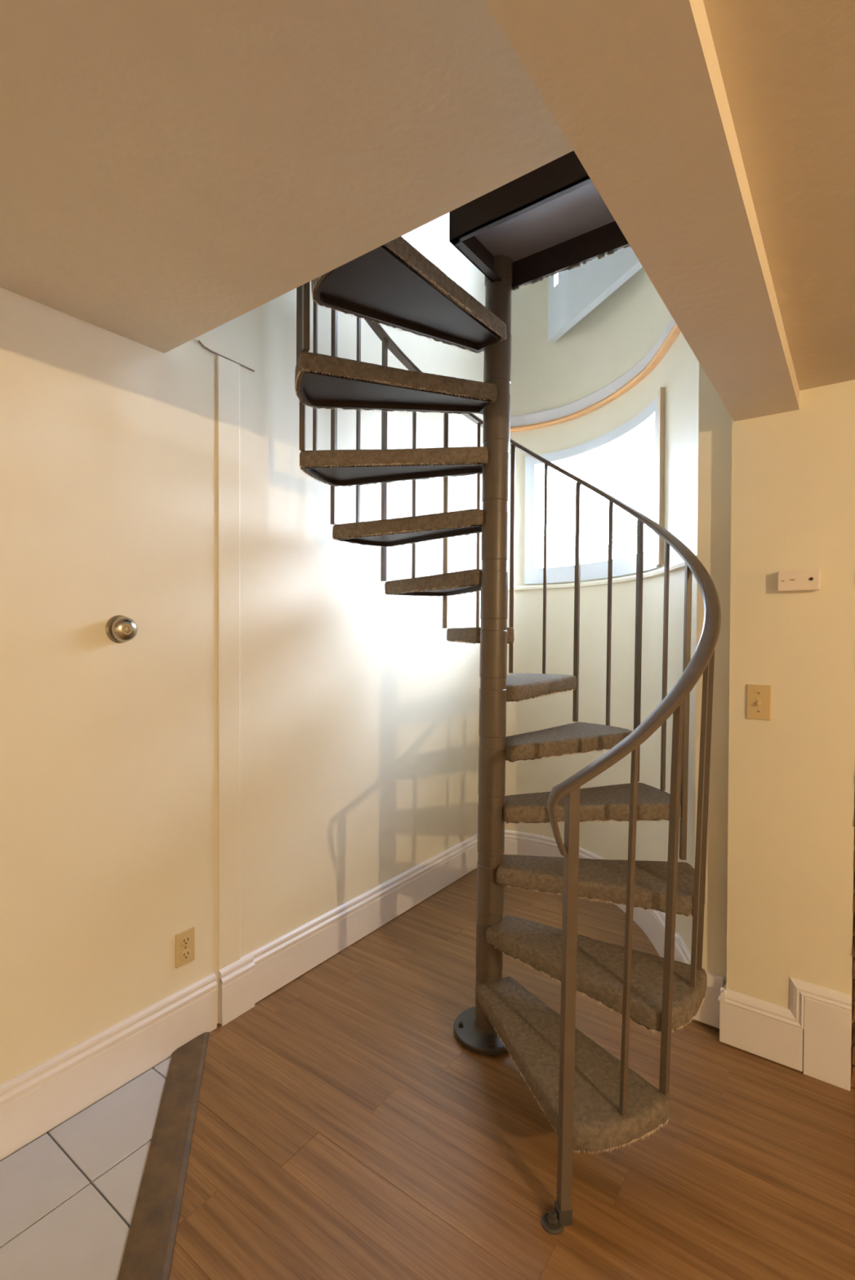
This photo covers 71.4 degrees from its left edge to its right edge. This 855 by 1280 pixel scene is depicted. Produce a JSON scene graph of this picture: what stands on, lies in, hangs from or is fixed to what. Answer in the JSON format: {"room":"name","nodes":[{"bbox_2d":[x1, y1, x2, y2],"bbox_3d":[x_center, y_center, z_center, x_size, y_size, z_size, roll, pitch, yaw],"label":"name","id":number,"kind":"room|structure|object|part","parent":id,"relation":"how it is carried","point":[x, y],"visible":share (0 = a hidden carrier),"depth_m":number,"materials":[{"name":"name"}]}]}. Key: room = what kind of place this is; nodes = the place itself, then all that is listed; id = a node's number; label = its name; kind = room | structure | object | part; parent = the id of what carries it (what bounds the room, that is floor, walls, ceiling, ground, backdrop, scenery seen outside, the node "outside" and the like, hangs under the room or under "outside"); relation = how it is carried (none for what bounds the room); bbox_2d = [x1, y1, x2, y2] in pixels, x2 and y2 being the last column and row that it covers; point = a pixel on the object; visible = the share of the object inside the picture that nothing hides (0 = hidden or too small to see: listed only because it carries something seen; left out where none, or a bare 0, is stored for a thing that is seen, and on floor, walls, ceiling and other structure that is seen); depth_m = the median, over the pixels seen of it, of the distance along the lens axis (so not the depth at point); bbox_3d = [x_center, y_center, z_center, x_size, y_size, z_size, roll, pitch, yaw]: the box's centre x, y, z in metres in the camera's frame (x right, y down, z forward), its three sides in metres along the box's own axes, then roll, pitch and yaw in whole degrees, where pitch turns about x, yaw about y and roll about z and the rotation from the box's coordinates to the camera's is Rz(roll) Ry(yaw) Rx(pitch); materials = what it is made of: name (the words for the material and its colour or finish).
{"room":"stairwell","nodes":[
{"label":"stairwell","id":0,"kind":"room"},
{"bbox_2d":[0,212,484,1084],"bbox_3d":[-1.522,-1.060,1.119,0.120,4.920,6.240,1,1,36],"label":"wall","id":1,"kind":"structure","parent":0,"point":[359,716],"depth_m":2.02,"materials":[{"name":"beige paint"}]},
{"bbox_2d":[105,615,137,643],"bbox_3d":[-0.926,-0.033,1.815,0.048,0.086,0.086,1,1,36],"label":"door knob","id":2,"kind":"object","parent":1,"relation":"attached to","point":[118,628],"visible":1,"depth_m":1.80,"materials":[{"name":"silver metal"}]},
{"bbox_2d":[175,926,195,968],"bbox_3d":[-0.819,1.041,2.015,0.009,0.113,0.070,1,1,36],"label":"wall outlet","id":3,"kind":"object","parent":1,"relation":"attached to","point":[185,940],"visible":1,"depth_m":2.01,"materials":[{"name":"beige plastic"}]},
{"bbox_2d":[181,949,190,959],"bbox_3d":[-0.817,1.065,2.014,0.004,0.033,0.033,1,1,36],"label":"socket","id":4,"kind":"object","parent":3,"relation":"attached to","point":[185,953],"depth_m":2.01,"materials":[{"name":"beige plastic"}]},
{"bbox_2d":[181,935,190,946],"bbox_3d":[-0.817,1.017,2.013,0.004,0.033,0.033,1,1,36],"label":"socket","id":5,"kind":"object","parent":3,"relation":"attached to","point":[185,940],"depth_m":2.01,"materials":[{"name":"beige plastic"}]},
{"bbox_2d":[198,340,254,970],"bbox_3d":[-0.719,0.077,2.141,0.013,2.206,0.230,1,1,36],"label":"trim","id":6,"kind":"structure","parent":1,"relation":"attached to","point":[228,370],"depth_m":2.14,"materials":[{"name":"beige paint"}]},
{"bbox_2d":[0,833,477,1160],"bbox_3d":[-1.440,1.284,1.146,0.030,0.194,6.140,1,1,36],"label":"baseboard","id":7,"kind":"structure","parent":1,"relation":"attached to","point":[38,1100],"depth_m":2.03,"materials":[{"name":"white paint"}]},
{"bbox_2d":[0,0,573,353],"bbox_3d":[-1.459,-1.065,-0.174,1.500,0.315,4.123,1,1,36],"label":"ceiling","id":8,"kind":"structure","parent":0,"point":[171,171],"depth_m":1.09,"materials":[{"name":"paint"}]},
{"bbox_2d":[0,867,854,1279],"bbox_3d":[0.958,1.448,-0.494,6.040,0.082,6.500,1,1,36],"label":"floor","id":9,"kind":"structure","parent":0,"point":[344,1128],"depth_m":1.57,"materials":[{"name":"wood"}]},
{"bbox_2d":[117,1031,208,1279],"bbox_3d":[-0.294,1.394,0.040,0.105,0.017,4.175,0,1,-14],"label":"trim","id":10,"kind":"structure","parent":9,"relation":"on","point":[148,1255],"depth_m":1.52,"materials":[{"name":"brown wood"}]},
{"bbox_2d":[294,150,720,1235],"bbox_3d":[0.244,-0.366,2.057,1.390,3.479,1.381,1,1,36],"label":"spiral staircase","id":11,"kind":"structure","parent":9,"relation":"on","point":[552,219],"depth_m":1.93,"materials":[{"name":"brown metal"}]},
{"bbox_3d":[-0.106,-0.604,2.130,0.624,0.015,0.268,0,1,13],"label":"underside plate","id":12,"kind":"part","parent":11,"relation":"part of","materials":[{"name":"metal"}]},
{"bbox_3d":[-0.103,-0.804,1.968,0.624,0.015,0.268,0,1,-13],"label":"underside plate","id":13,"kind":"part","parent":11,"relation":"part of","materials":[{"name":"metal"}]},
{"bbox_3d":[-0.011,-1.004,1.800,0.624,0.015,0.329,0,1,-39],"label":"underside plate","id":14,"kind":"part","parent":11,"relation":"part of","materials":[{"name":"metal"}]},
{"bbox_3d":[-0.039,-0.403,2.276,0.624,0.015,0.268,1,1,38],"label":"underside plate","id":15,"kind":"part","parent":11,"relation":"part of","materials":[{"name":"metal"}]},
{"bbox_3d":[0.083,-0.202,2.379,0.268,0.015,0.624,0,1,-26],"label":"underside plate","id":16,"kind":"part","parent":11,"relation":"part of","materials":[{"name":"metal"}]},
{"bbox_3d":[0.212,1.356,2.080,0.240,0.034,0.240,1,1,36],"label":"plate","id":17,"kind":"part","parent":11,"relation":"part of","materials":[{"name":"grey metal"}]},
{"bbox_3d":[0.244,-0.805,2.051,1.389,2.605,1.384,1,1,36],"label":"handrail","id":18,"kind":"part","parent":11,"relation":"part of","materials":[{"name":"beige metal"}]},
{"bbox_3d":[0.446,-1.293,1.729,0.684,0.009,0.320,1,1,36],"label":"underside plate","id":19,"kind":"part","parent":11,"relation":"part of","materials":[{"name":"grey metal"}]},
{"bbox_3d":[0.334,0.863,1.412,0.027,1.040,0.027,1,1,-10],"label":"newel post","id":20,"kind":"part","parent":11,"relation":"part of","materials":[{"name":"beige metal"}]},
{"bbox_2d":[504,267,698,953],"bbox_3d":[0.863,-1.077,2.996,0.465,4.920,1.756,0,1,-24],"label":"wall","id":21,"kind":"structure","parent":0,"point":[615,335],"depth_m":3.16,"materials":[{"name":"beige paint"}]},
{"bbox_2d":[510,317,675,426],"bbox_3d":[0.843,-1.307,2.947,0.361,0.074,1.610,0,1,-22],"label":"trim","id":22,"kind":"structure","parent":21,"relation":"attached to","point":[593,397],"depth_m":3.25,"materials":[{"name":"white paint"}]},
{"bbox_2d":[524,386,665,584],"bbox_3d":[0.891,-0.719,3.139,0.219,0.780,1.109,0,1,-24],"label":"window","id":23,"kind":"structure","parent":21,"relation":"in","point":[653,558],"depth_m":3.18,"materials":[{"name":"white paint"}]},
{"bbox_3d":[0.873,-0.348,3.140,0.167,0.039,1.048,0,1,-25],"label":"sill","id":24,"kind":"part","parent":23,"relation":"part of","materials":[{"name":"white paint"}]},
{"bbox_2d":[547,246,642,342],"bbox_3d":[0.917,-2.190,3.054,0.140,0.915,0.912,0,1,-20],"label":"window","id":25,"kind":"structure","parent":21,"relation":"in","point":[572,294],"depth_m":3.13,"materials":[{"name":"white glass"}]},
{"bbox_2d":[510,323,680,432],"bbox_3d":[0.837,-1.259,2.944,0.374,0.022,1.610,0,1,-22],"label":"trim","id":26,"kind":"structure","parent":21,"relation":"attached to","point":[674,332],"depth_m":3.01,"materials":[{"name":"brown wood"}]},
{"bbox_2d":[537,422,654,470],"bbox_3d":[1.035,-1.173,3.142,0.754,0.090,2.208,0,1,-24],"label":"window","id":27,"kind":"structure","parent":21,"relation":"attached to","point":[646,437],"depth_m":3.52,"materials":[{"name":"white glass"}]},
{"bbox_2d":[503,830,690,964],"bbox_3d":[0.824,1.268,2.988,0.379,0.190,1.622,0,1,-23],"label":"baseboard","id":28,"kind":"structure","parent":21,"relation":"attached to","point":[651,922],"depth_m":3.20,"materials":[{"name":"white paint"}]},
{"bbox_2d":[507,555,697,590],"bbox_3d":[0.838,-0.307,2.959,0.366,0.031,1.610,0,1,-22],"label":"trim","id":29,"kind":"structure","parent":21,"relation":"attached to","point":[680,565],"depth_m":3.15,"materials":[{"name":"beige paint"}]},
{"bbox_2d":[693,363,854,1087],"bbox_3d":[1.188,-1.063,2.005,0.494,4.920,0.180,1,1,36],"label":"wall","id":30,"kind":"structure","parent":0,"point":[776,491],"depth_m":1.94,"materials":[{"name":"beige paint"}]},
{"bbox_2d":[692,971,723,1028],"bbox_3d":[0.997,1.274,2.119,0.100,0.178,0.022,1,1,36],"label":"baseboard","id":31,"kind":"object","parent":30,"relation":"attached to","point":[708,1013],"visible":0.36,"depth_m":2.10,"materials":[{"name":"white paint"}]},
{"bbox_2d":[746,684,770,719],"bbox_3d":[1.092,0.206,1.964,0.070,0.115,0.023,1,1,36],"label":"light switch","id":32,"kind":"object","parent":30,"relation":"attached to","point":[758,696],"visible":1,"depth_m":1.97,"materials":[{"name":"beige plastic"}]},
{"bbox_2d":[717,977,851,1091],"bbox_3d":[1.171,1.235,1.966,0.370,0.286,0.100,1,1,36],"label":"baseboard","id":33,"kind":"structure","parent":30,"relation":"attached to","point":[818,1016],"depth_m":1.90,"materials":[{"name":"white paint"}]},
{"bbox_3d":[1.172,1.164,1.965,0.370,0.144,0.100,1,1,36],"label":"cap moulding","id":34,"kind":"part","parent":33,"relation":"part of","materials":[{"name":"white paint"}]},
{"bbox_2d":[777,568,820,591],"bbox_3d":[1.178,-0.189,1.889,0.114,0.065,0.035,1,1,36],"label":"wall thermostat","id":35,"kind":"object","parent":30,"relation":"attached to","point":[810,579],"visible":1,"depth_m":1.88,"materials":[{"name":"white plastic"}]},
{"bbox_2d":[702,0,854,391],"bbox_3d":[1.365,-0.974,-1.446,4.213,0.446,5.380,1,1,36],"label":"ceiling","id":36,"kind":"structure","parent":0,"point":[787,67],"depth_m":0.95,"materials":[{"name":"paint"}]},
{"bbox_2d":[484,0,799,421],"bbox_3d":[-0.442,-0.966,-0.190,0.187,0.506,5.290,1,1,36],"label":"ceiling beam","id":37,"kind":"structure","parent":36,"relation":"attached to","point":[635,88],"depth_m":0.90,"materials":[{"name":"paint"}]},
{"bbox_2d":[850,775,854,1086],"bbox_3d":[1.597,0.281,1.681,0.634,2.244,0.129,1,1,36],"label":"brick wall","id":38,"kind":"structure","parent":0,"point":[852,1034],"depth_m":1.83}
]}

